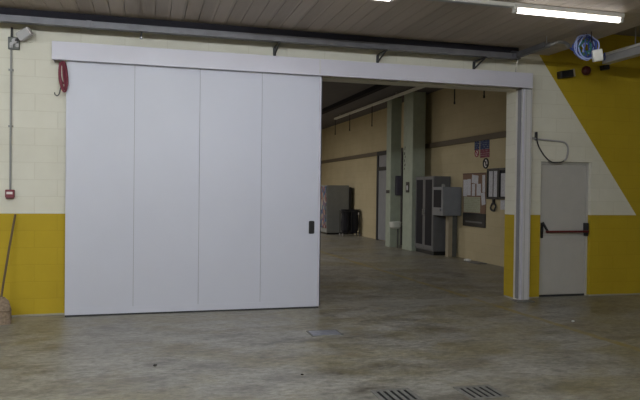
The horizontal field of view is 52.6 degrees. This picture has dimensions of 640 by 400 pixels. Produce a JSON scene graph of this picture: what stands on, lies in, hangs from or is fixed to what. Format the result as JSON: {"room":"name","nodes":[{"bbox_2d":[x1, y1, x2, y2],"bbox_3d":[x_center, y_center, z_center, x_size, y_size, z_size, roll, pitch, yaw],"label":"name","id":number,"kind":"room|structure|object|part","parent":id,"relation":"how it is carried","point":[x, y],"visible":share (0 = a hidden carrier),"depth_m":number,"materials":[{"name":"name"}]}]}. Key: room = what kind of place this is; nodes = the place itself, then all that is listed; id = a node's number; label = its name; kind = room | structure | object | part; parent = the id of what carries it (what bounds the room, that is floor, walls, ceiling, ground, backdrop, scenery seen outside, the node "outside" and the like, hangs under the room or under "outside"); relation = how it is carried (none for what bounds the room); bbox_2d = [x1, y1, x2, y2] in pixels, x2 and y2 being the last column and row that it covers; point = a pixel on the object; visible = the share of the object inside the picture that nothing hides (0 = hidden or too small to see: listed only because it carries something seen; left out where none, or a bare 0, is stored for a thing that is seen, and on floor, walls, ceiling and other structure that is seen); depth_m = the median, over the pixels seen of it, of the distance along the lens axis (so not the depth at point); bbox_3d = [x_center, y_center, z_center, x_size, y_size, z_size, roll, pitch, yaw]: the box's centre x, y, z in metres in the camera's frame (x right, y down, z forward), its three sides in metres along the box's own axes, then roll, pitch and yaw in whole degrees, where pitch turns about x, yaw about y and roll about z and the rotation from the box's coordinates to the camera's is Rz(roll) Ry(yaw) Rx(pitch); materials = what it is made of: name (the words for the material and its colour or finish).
{"room":"industrial warehouse","nodes":[
{"label":"industrial warehouse","id":0,"kind":"room"},
{"bbox_2d":[0,233,639,399],"bbox_3d":[-1.770,1.397,10.722,16.200,0.120,31.200,0,1,-15],"label":"floor","id":1,"kind":"structure","parent":0,"point":[428,325],"depth_m":6.30,"materials":[{"name":"concrete"}]},
{"bbox_2d":[0,214,15,324],"bbox_3d":[-3.583,0.764,7.259,0.301,1.194,0.481,0,1,-15],"label":"broom","id":2,"kind":"object","parent":1,"relation":"on","point":[5,308],"visible":1,"depth_m":7.12,"materials":[{"name":"brown wood"}]},
{"bbox_2d":[306,329,342,336],"bbox_3d":[0.049,1.409,6.865,0.340,0.006,0.265,0,1,-15],"label":"cover plate","id":3,"kind":"object","parent":1,"relation":"on","point":[333,332],"visible":1,"depth_m":6.86,"materials":[{"name":"metal"}]},
{"bbox_3d":[0.049,1.409,6.865,0.300,0.006,0.225,0,1,-15],"label":"plate","id":4,"kind":"part","parent":3,"relation":"part of","materials":[{"name":"metal"}]},
{"bbox_2d":[321,185,351,233],"bbox_3d":[0.523,0.339,23.118,0.920,1.720,1.030,0,1,-15],"label":"vending machine","id":5,"kind":"object","parent":1,"relation":"on","point":[334,198],"visible":0.65,"depth_m":22.64,"materials":[{"name":"grey plastic"}]},
{"bbox_3d":[0.091,0.245,23.015,0.030,1.460,0.940,0,1,-15],"label":"panel","id":6,"kind":"part","parent":5,"relation":"part of","materials":[{"name":"multicoloured plastic"}]},
{"bbox_2d":[338,209,359,235],"bbox_3d":[1.007,0.758,22.049,0.676,0.919,0.410,0,1,-15],"label":"trolley","id":7,"kind":"object","parent":1,"relation":"on","point":[350,220],"visible":1,"depth_m":21.94,"materials":[{"name":"black plastic"}]},
{"bbox_2d":[385,98,401,246],"bbox_3d":[2.023,-0.753,17.833,0.300,4.080,0.340,0,1,-15],"label":"pillar","id":8,"kind":"structure","parent":1,"relation":"on","point":[394,106],"depth_m":17.68,"materials":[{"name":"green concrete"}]},
{"bbox_2d":[395,176,401,194],"bbox_3d":[2.140,-0.393,17.630,0.155,0.530,0.135,0,1,-15],"label":"upper cabinet","id":9,"kind":"object","parent":8,"relation":"attached to","point":[398,179],"visible":1,"depth_m":17.57,"materials":[{"name":"metal"}]},
{"bbox_2d":[389,221,401,247],"bbox_3d":[2.245,0.940,17.455,0.768,0.710,0.320,0,1,-15],"label":"washbasin","id":10,"kind":"object","parent":1,"relation":"on","point":[393,224],"visible":0.98,"depth_m":17.30,"materials":[{"name":"white ceramic"}]},
{"bbox_3d":[2.017,0.673,17.389,0.290,0.180,0.320,0,1,-15],"label":"bowl","id":11,"kind":"part","parent":10,"relation":"part of","materials":[{"name":"white ceramic"}]},
{"bbox_2d":[370,388,423,399],"bbox_3d":[0.565,1.442,4.772,0.305,0.009,0.305,0,1,-15],"label":"drain grate","id":12,"kind":"object","parent":1,"relation":"on","point":[397,393],"visible":1,"depth_m":4.79,"materials":[{"name":"metal"}]},
{"bbox_2d":[415,176,450,254],"bbox_3d":[2.770,0.370,16.059,0.465,1.900,1.070,0,1,-15],"label":"display cabinet","id":13,"kind":"object","parent":1,"relation":"on","point":[430,230],"visible":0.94,"depth_m":15.73,"materials":[{"name":"grey metal"}]},
{"bbox_3d":[2.498,0.294,16.260,0.006,1.600,0.378,0,1,-15],"label":"pane","id":14,"kind":"part","parent":13,"relation":"part of","materials":[{"name":"clear glass"}]},
{"bbox_3d":[2.507,0.315,16.263,0.018,1.760,0.518,0,1,-15],"label":"door","id":15,"kind":"part","parent":13,"relation":"part of","materials":[{"name":"grey metal"}]},
{"bbox_3d":[2.636,0.303,15.747,0.006,1.600,0.378,0,1,-15],"label":"pane","id":16,"kind":"part","parent":13,"relation":"part of","materials":[{"name":"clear glass"}]},
{"bbox_3d":[2.646,0.323,15.749,0.018,1.760,0.518,0,1,-15],"label":"door","id":17,"kind":"part","parent":13,"relation":"part of","materials":[{"name":"grey metal"}]},
{"bbox_2d":[432,184,461,256],"bbox_3d":[2.966,0.479,15.244,0.510,1.710,0.550,0,1,-15],"label":"terminal","id":18,"kind":"object","parent":1,"relation":"on","point":[446,200],"visible":1,"depth_m":15.07,"materials":[{"name":"grey metal"}]},
{"bbox_3d":[3.035,0.850,15.248,0.100,0.970,0.150,0,1,-15],"label":"post","id":19,"kind":"part","parent":18,"relation":"part of","materials":[{"name":"metal"}]},
{"bbox_2d":[464,259,486,263],"bbox_3d":[3.344,1.324,14.049,0.250,0.061,0.658,0,1,-15],"label":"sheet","id":20,"kind":"object","parent":1,"relation":"on","point":[467,260],"visible":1,"depth_m":13.99,"materials":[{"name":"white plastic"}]},
{"bbox_2d":[453,384,509,399],"bbox_3d":[1.211,1.449,4.882,0.305,0.009,0.305,0,1,-15],"label":"drain grate","id":21,"kind":"object","parent":1,"relation":"on","point":[475,392],"visible":1,"depth_m":4.87,"materials":[{"name":"metal"}]},
{"bbox_2d":[512,300,534,302],"bbox_3d":[2.839,1.410,9.035,0.280,0.012,0.140,0,1,-15],"label":"floor plate","id":22,"kind":"object","parent":1,"relation":"on","point":[517,301],"visible":1,"depth_m":9.00,"materials":[{"name":"metal"}]},
{"bbox_2d":[0,23,639,316],"bbox_3d":[-1.096,-0.923,8.301,16.200,4.600,0.250,0,1,-15],"label":"wall","id":23,"kind":"structure","parent":0,"point":[597,114],"depth_m":8.82,"materials":[{"name":"white paint"}]},
{"bbox_2d":[5,190,14,198],"bbox_3d":[-3.585,-0.067,7.484,0.096,0.106,0.056,0,1,-15],"label":"fire alarm","id":24,"kind":"object","parent":23,"relation":"attached to","point":[9,194],"visible":1,"depth_m":7.46,"materials":[{"name":"red plastic"}]},
{"bbox_2d":[8,50,13,189],"bbox_3d":[-3.575,-0.926,7.484,0.048,1.612,0.034,0,1,-15],"label":"conduit","id":25,"kind":"object","parent":23,"relation":"attached to","point":[10,69],"visible":1,"depth_m":7.48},
{"bbox_2d":[8,27,33,49],"bbox_3d":[-3.440,-1.861,7.424,0.326,0.253,0.137,1,1,18],"label":"floodlight","id":26,"kind":"object","parent":23,"relation":"attached to","point":[25,33],"visible":1,"depth_m":7.42,"materials":[{"name":"metal"}]},
{"bbox_2d":[0,7,518,52],"bbox_3d":[-3.069,-2.092,7.453,11.930,0.088,0.280,0,1,-15],"label":"trim","id":27,"kind":"structure","parent":23,"relation":"attached to","point":[9,11],"depth_m":7.89,"materials":[{"name":"metal"}]},
{"bbox_2d":[273,41,280,55],"bbox_3d":[-0.539,-1.891,8.127,0.040,0.124,0.345,0,1,-15],"label":"bracket","id":28,"kind":"object","parent":23,"relation":"attached to","point":[276,46],"visible":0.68,"depth_m":8.19,"materials":[{"name":"metal"}]},
{"bbox_2d":[52,41,532,88],"bbox_3d":[-0.079,-1.687,8.307,6.235,0.208,0.244,0,1,-15],"label":"sliding door rail","id":29,"kind":"object","parent":23,"relation":"attached to","point":[67,51],"visible":0.98,"depth_m":8.07,"materials":[{"name":"metal"}]},
{"bbox_2d":[54,60,67,95],"bbox_3d":[-3.002,-1.401,7.536,0.156,0.408,0.217,0,1,-15],"label":"strap","id":30,"kind":"object","parent":29,"relation":"hanging from","point":[61,63],"visible":1,"depth_m":7.45,"materials":[{"name":"fabric"}]},
{"bbox_2d":[65,61,321,316],"bbox_3d":[-1.479,-0.138,7.955,3.079,3.030,0.096,0,1,-15],"label":"door","id":31,"kind":"structure","parent":29,"relation":"hanging from","point":[187,190],"depth_m":7.89,"materials":[{"name":"metal"}]},
{"bbox_3d":[-2.597,-0.198,7.654,0.762,2.930,0.080,0,1,-15],"label":"panel","id":32,"kind":"part","parent":31,"relation":"part of","materials":[{"name":"metal"}]},
{"bbox_3d":[-1.857,-0.191,7.854,0.762,2.930,0.080,0,1,-15],"label":"panel","id":33,"kind":"part","parent":31,"relation":"part of","materials":[{"name":"metal"}]},
{"bbox_3d":[-1.518,1.316,7.971,3.037,0.078,0.080,0,1,-15],"label":"rail","id":34,"kind":"part","parent":31,"relation":"part of","materials":[{"name":"metal"}]},
{"bbox_3d":[-1.117,-0.185,8.054,0.762,2.930,0.080,0,1,-15],"label":"panel","id":35,"kind":"part","parent":31,"relation":"part of","materials":[{"name":"metal"}]},
{"bbox_3d":[-0.389,-0.178,8.251,0.736,2.930,0.080,0,1,-15],"label":"panel","id":36,"kind":"part","parent":31,"relation":"part of","materials":[{"name":"metal"}]},
{"bbox_3d":[-0.108,0.349,8.291,0.072,0.164,0.010,0,1,-15],"label":"handle","id":37,"kind":"part","parent":31,"relation":"part of","materials":[{"name":"black plastic"}]},
{"bbox_3d":[-0.020,-0.136,8.351,0.027,3.008,0.092,0,1,-15],"label":"edge trim","id":38,"kind":"part","parent":31,"relation":"part of","materials":[{"name":"metal"}]},
{"bbox_2d":[376,49,387,62],"bbox_3d":[0.813,-1.880,8.492,0.040,0.124,0.345,0,1,-15],"label":"bracket","id":39,"kind":"object","parent":23,"relation":"attached to","point":[378,59],"visible":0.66,"depth_m":8.55,"materials":[{"name":"metal"}]},
{"bbox_2d":[472,56,486,68],"bbox_3d":[2.188,-1.868,8.864,0.040,0.124,0.345,0,1,-15],"label":"bracket","id":40,"kind":"object","parent":23,"relation":"attached to","point":[485,57],"visible":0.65,"depth_m":8.89,"materials":[{"name":"metal"}]},
{"bbox_2d":[513,88,531,299],"bbox_3d":[2.874,-0.073,9.169,0.158,2.975,0.172,0,1,-15],"label":"trim","id":41,"kind":"structure","parent":23,"relation":"attached to","point":[523,147],"depth_m":9.11,"materials":[{"name":"metal"}]},
{"bbox_2d":[532,132,568,162],"bbox_3d":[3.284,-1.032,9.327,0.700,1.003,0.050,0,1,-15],"label":"cable loop","id":42,"kind":"object","parent":23,"relation":"attached to","point":[536,138],"visible":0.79,"depth_m":9.33,"materials":[{"name":"rubber"}]},
{"bbox_2d":[539,161,588,296],"bbox_3d":[3.570,0.430,9.519,0.847,1.975,0.196,0,1,-15],"label":"door","id":43,"kind":"structure","parent":23,"relation":"in","point":[564,225],"depth_m":9.54,"materials":[{"name":"metal"}]},
{"bbox_3d":[3.260,0.436,9.390,0.134,0.239,0.053,1,1,41],"label":"bar arm","id":44,"kind":"part","parent":43,"relation":"part of","materials":[{"name":"black plastic"}]},
{"bbox_2d":[557,69,574,78],"bbox_3d":[3.558,-1.823,9.357,0.252,0.146,0.110,0,1,-15],"label":"lamp","id":45,"kind":"object","parent":23,"relation":"attached to","point":[566,73],"visible":1,"depth_m":9.31,"materials":[{"name":"black plastic"}]},
{"bbox_2d":[581,66,590,74],"bbox_3d":[3.885,-1.888,9.449,0.140,0.140,0.100,0,1,-15],"label":"fire alarm","id":46,"kind":"object","parent":23,"relation":"attached to","point":[586,70],"visible":1,"depth_m":9.41,"materials":[{"name":"red plastic"}]},
{"bbox_2d":[600,65,609,70],"bbox_3d":[4.194,-1.950,9.534,0.116,0.083,0.096,0,1,-15],"label":"wall speaker","id":47,"kind":"object","parent":23,"relation":"attached to","point":[603,67],"visible":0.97,"depth_m":9.49,"materials":[{"name":"black plastic"}]},
{"bbox_2d":[0,0,639,55],"bbox_3d":[-1.091,-2.091,1.419,12.600,0.120,13.000,0,1,-15],"label":"ceiling","id":48,"kind":"structure","parent":0,"point":[425,20],"depth_m":7.37,"materials":[{"name":"brown wood"}]},
{"bbox_2d":[0,14,569,59],"bbox_3d":[-2.819,-2.044,6.976,12.164,0.165,0.874,0,1,-15],"label":"cable tray","id":49,"kind":"object","parent":48,"relation":"hanging from","point":[4,18],"visible":1,"depth_m":7.92,"materials":[{"name":"metal"}]},
{"bbox_2d":[427,0,513,7],"bbox_3d":[1.381,-2.046,6.626,1.330,0.050,0.060,0,1,-15],"label":"lamp trunking","id":50,"kind":"object","parent":48,"relation":"attached to","point":[490,3],"visible":1,"depth_m":6.69,"materials":[{"name":"metal"}]},
{"bbox_2d":[512,3,624,23],"bbox_3d":[2.684,-2.009,6.978,1.370,0.100,0.070,0,1,-15],"label":"ceiling lamp","id":51,"kind":"object","parent":48,"relation":"attached to","point":[521,8],"visible":0.98,"depth_m":6.94,"materials":[{"name":"plastic"}]},
{"bbox_2d":[570,33,599,60],"bbox_3d":[3.283,-1.899,8.034,0.315,0.345,0.270,1,1,1],"label":"cable coil","id":52,"kind":"object","parent":48,"relation":"hanging from","point":[586,36],"visible":0.96,"depth_m":8.00,"materials":[{"name":"plastic"}]},
{"bbox_2d":[591,32,605,61],"bbox_3d":[3.580,-1.880,8.322,0.148,0.382,1.047,1,1,25],"label":"junction box","id":53,"kind":"object","parent":48,"relation":"hanging from","point":[597,54],"visible":1,"depth_m":7.87,"materials":[{"name":"white plastic"}]},
{"bbox_3d":[3.378,-1.761,7.863,0.114,0.133,0.015,1,1,9],"label":"lid","id":54,"kind":"part","parent":53,"relation":"part of","materials":[{"name":"white plastic"}]},
{"bbox_2d":[322,81,443,128],"bbox_3d":[-2.497,-2.900,17.213,10.113,0.120,17.750,0,1,-15],"label":"ceiling","id":55,"kind":"structure","parent":0,"point":[332,92],"depth_m":17.67,"materials":[{"name":"grey metal"}]},
{"bbox_2d":[322,84,390,113],"bbox_3d":[0.734,-2.757,18.088,0.150,0.110,17.750,0,1,-15],"label":"beam","id":56,"kind":"structure","parent":55,"relation":"attached to","point":[375,88],"depth_m":17.14,"materials":[{"name":"metal"}]},
{"bbox_2d":[334,87,424,119],"bbox_3d":[2.143,-2.706,16.113,0.070,0.125,12.500,0,1,-15],"label":"trunking","id":57,"kind":"object","parent":55,"relation":"hanging from","point":[396,95],"visible":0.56,"depth_m":17.73,"materials":[{"name":"white plastic"}]},
{"bbox_2d":[321,88,506,266],"bbox_3d":[2.458,-1.017,18.583,0.200,4.600,17.750,0,1,-15],"label":"wall","id":58,"kind":"structure","parent":0,"point":[471,114],"depth_m":15.90,"materials":[{"name":"beige paint"}]},
{"bbox_2d":[376,148,402,244],"bbox_3d":[2.080,-0.114,19.455,0.060,2.760,2.100,0,1,-15],"label":"door","id":59,"kind":"structure","parent":58,"relation":"in","point":[381,156],"depth_m":20.01,"materials":[{"name":"paint"}]},
{"bbox_2d":[379,155,386,166],"bbox_3d":[2.113,-1.193,19.425,0.030,0.360,1.900,0,1,-15],"label":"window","id":60,"kind":"structure","parent":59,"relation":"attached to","point":[382,158],"depth_m":20.03,"materials":[{"name":"white glass"}]},
{"bbox_2d":[321,131,505,163],"bbox_3d":[2.342,-1.433,18.545,0.050,0.120,17.750,0,1,-15],"label":"trim","id":61,"kind":"structure","parent":58,"relation":"attached to","point":[502,134],"depth_m":15.59,"materials":[{"name":"metal"}]},
{"bbox_2d":[462,172,485,213],"bbox_3d":[3.442,-0.156,14.482,0.026,0.892,1.030,0,1,-15],"label":"pinboard","id":62,"kind":"object","parent":58,"relation":"attached to","point":[466,176],"visible":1,"depth_m":14.27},
{"bbox_2d":[463,180,466,195],"bbox_3d":[3.332,-0.277,14.859,0.003,0.383,0.187,0,1,-15],"label":"notice sheet","id":63,"kind":"object","parent":62,"relation":"attached to","point":[464,181],"visible":1,"depth_m":14.87,"materials":[{"name":"paper"}]},
{"bbox_2d":[467,179,470,194],"bbox_3d":[3.379,-0.289,14.685,0.003,0.370,0.160,0,1,-15],"label":"notice sheet","id":64,"kind":"object","parent":62,"relation":"attached to","point":[468,180],"visible":1,"depth_m":14.68,"materials":[{"name":"paper"}]},
{"bbox_2d":[464,197,479,212],"bbox_3d":[3.411,0.103,14.555,0.003,0.350,0.760,0,1,-15],"label":"notice sheet","id":65,"kind":"object","parent":62,"relation":"attached to","point":[471,204],"visible":1,"depth_m":14.52,"materials":[{"name":"white paper"}]},
{"bbox_2d":[472,184,474,195],"bbox_3d":[3.433,-0.225,14.483,0.003,0.270,0.140,0,1,-15],"label":"notice sheet","id":66,"kind":"object","parent":62,"relation":"attached to","point":[473,185],"visible":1,"depth_m":14.48,"materials":[{"name":"paper"}]},
{"bbox_2d":[472,175,478,183],"bbox_3d":[3.452,-0.462,14.417,0.003,0.214,0.308,0,1,-15],"label":"notice sheet","id":67,"kind":"object","parent":62,"relation":"attached to","point":[474,177],"visible":1,"depth_m":14.40,"materials":[{"name":"paper"}]},
{"bbox_2d":[476,184,480,195],"bbox_3d":[3.494,-0.227,14.256,0.003,0.263,0.194,0,1,-15],"label":"notice sheet","id":68,"kind":"object","parent":62,"relation":"attached to","point":[478,193],"visible":1,"depth_m":14.26,"materials":[{"name":"paper"}]},
{"bbox_2d":[481,192,485,204],"bbox_3d":[3.545,-0.028,14.061,0.003,0.292,0.200,0,1,-15],"label":"notice sheet","id":69,"kind":"object","parent":62,"relation":"attached to","point":[483,193],"visible":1,"depth_m":14.05,"materials":[{"name":"paper"}]},
{"bbox_2d":[482,175,484,191],"bbox_3d":[3.552,-0.358,14.047,0.003,0.374,0.133,0,1,-15],"label":"notice sheet","id":70,"kind":"object","parent":62,"relation":"attached to","point":[483,176],"visible":1,"depth_m":14.05,"materials":[{"name":"paper"}]},
{"bbox_2d":[463,212,485,227],"bbox_3d":[3.440,0.445,14.470,0.026,0.300,1.000,0,1,-15],"label":"board","id":71,"kind":"object","parent":58,"relation":"attached to","point":[469,219],"visible":1,"depth_m":14.43,"materials":[{"name":"plastic"}]},
{"bbox_2d":[474,141,479,149],"bbox_3d":[3.488,-1.244,14.382,0.008,0.270,0.210,0,1,-15],"label":"safety sign","id":72,"kind":"object","parent":58,"relation":"attached to","point":[477,143],"visible":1,"depth_m":14.35,"materials":[{"name":"blue plastic"}]},
{"bbox_2d":[480,140,489,157],"bbox_3d":[3.576,-1.138,14.051,0.008,0.430,0.400,0,1,-15],"label":"safety sign","id":73,"kind":"object","parent":58,"relation":"attached to","point":[484,144],"visible":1,"depth_m":14.05,"materials":[{"name":"plastic"}]},
{"bbox_3d":[3.576,-1.228,14.054,0.008,0.250,0.390,0,1,-15],"label":"plate","id":74,"kind":"part","parent":73,"relation":"part of","materials":[{"name":"blue plastic"}]},
{"bbox_3d":[3.576,-1.013,14.047,0.008,0.180,0.390,0,1,-15],"label":"plate","id":75,"kind":"part","parent":73,"relation":"part of","materials":[{"name":"red plastic"}]},
{"bbox_2d":[483,158,488,168],"bbox_3d":[3.584,-0.792,13.996,0.037,0.237,0.237,0,1,-15],"label":"round sign","id":76,"kind":"object","parent":58,"relation":"attached to","point":[485,161],"visible":1,"depth_m":13.98,"materials":[{"name":"black plastic"}]},
{"bbox_2d":[486,168,498,198],"bbox_3d":[3.653,-0.342,13.681,0.040,0.650,0.460,0,1,-15],"label":"case","id":77,"kind":"object","parent":58,"relation":"attached to","point":[492,174],"visible":1,"depth_m":13.70,"materials":[{"name":"black plastic"}]},
{"bbox_2d":[490,199,495,211],"bbox_3d":[3.651,0.116,13.646,0.053,0.265,0.234,0,1,-15],"label":"cable hank","id":78,"kind":"object","parent":77,"relation":"hanging from","point":[493,200],"visible":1,"depth_m":13.62,"materials":[{"name":"black plastic"}]},
{"bbox_2d":[498,168,505,199],"bbox_3d":[3.760,-0.335,13.285,0.040,0.650,0.320,0,1,-15],"label":"case","id":79,"kind":"object","parent":58,"relation":"attached to","point":[501,172],"visible":0.6,"depth_m":13.36,"materials":[{"name":"black plastic"}]},
{"bbox_2d":[500,200,504,209],"bbox_3d":[3.768,0.099,13.315,0.003,0.200,0.220,0,1,-15],"label":"notice sheet","id":80,"kind":"object","parent":58,"relation":"attached to","point":[502,202],"visible":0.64,"depth_m":13.34,"materials":[{"name":"paper"}]},
{"bbox_2d":[402,91,425,250],"bbox_3d":[2.444,-0.735,16.870,0.350,4.080,0.620,0,1,-15],"label":"pillar","id":81,"kind":"structure","parent":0,"point":[414,102],"depth_m":16.59,"materials":[{"name":"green concrete"}]},
{"bbox_2d":[406,182,408,191],"bbox_3d":[2.269,-0.331,16.798,0.019,0.270,0.200,0,1,-15],"label":"sign","id":82,"kind":"object","parent":81,"relation":"attached to","point":[407,183],"visible":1,"depth_m":16.78,"materials":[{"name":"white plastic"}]},
{"bbox_2d":[614,25,639,36],"bbox_3d":[6.712,-2.274,3.524,3.640,0.380,13.000,0,1,-15],"label":"ceiling","id":83,"kind":"structure","parent":0,"point":[629,32],"depth_m":9.49,"materials":[{"name":"concrete"}]},
{"bbox_2d":[602,27,639,64],"bbox_3d":[4.731,-2.100,5.761,0.135,0.605,6.345,0,1,-15],"label":"beam","id":84,"kind":"structure","parent":83,"relation":"attached to","point":[631,51],"depth_m":8.44,"materials":[{"name":"metal"}]},
{"bbox_3d":[4.729,-1.921,5.761,0.135,0.035,6.340,0,1,-15],"label":"lid","id":85,"kind":"part","parent":84,"relation":"part of","materials":[{"name":"metal"}]}
]}

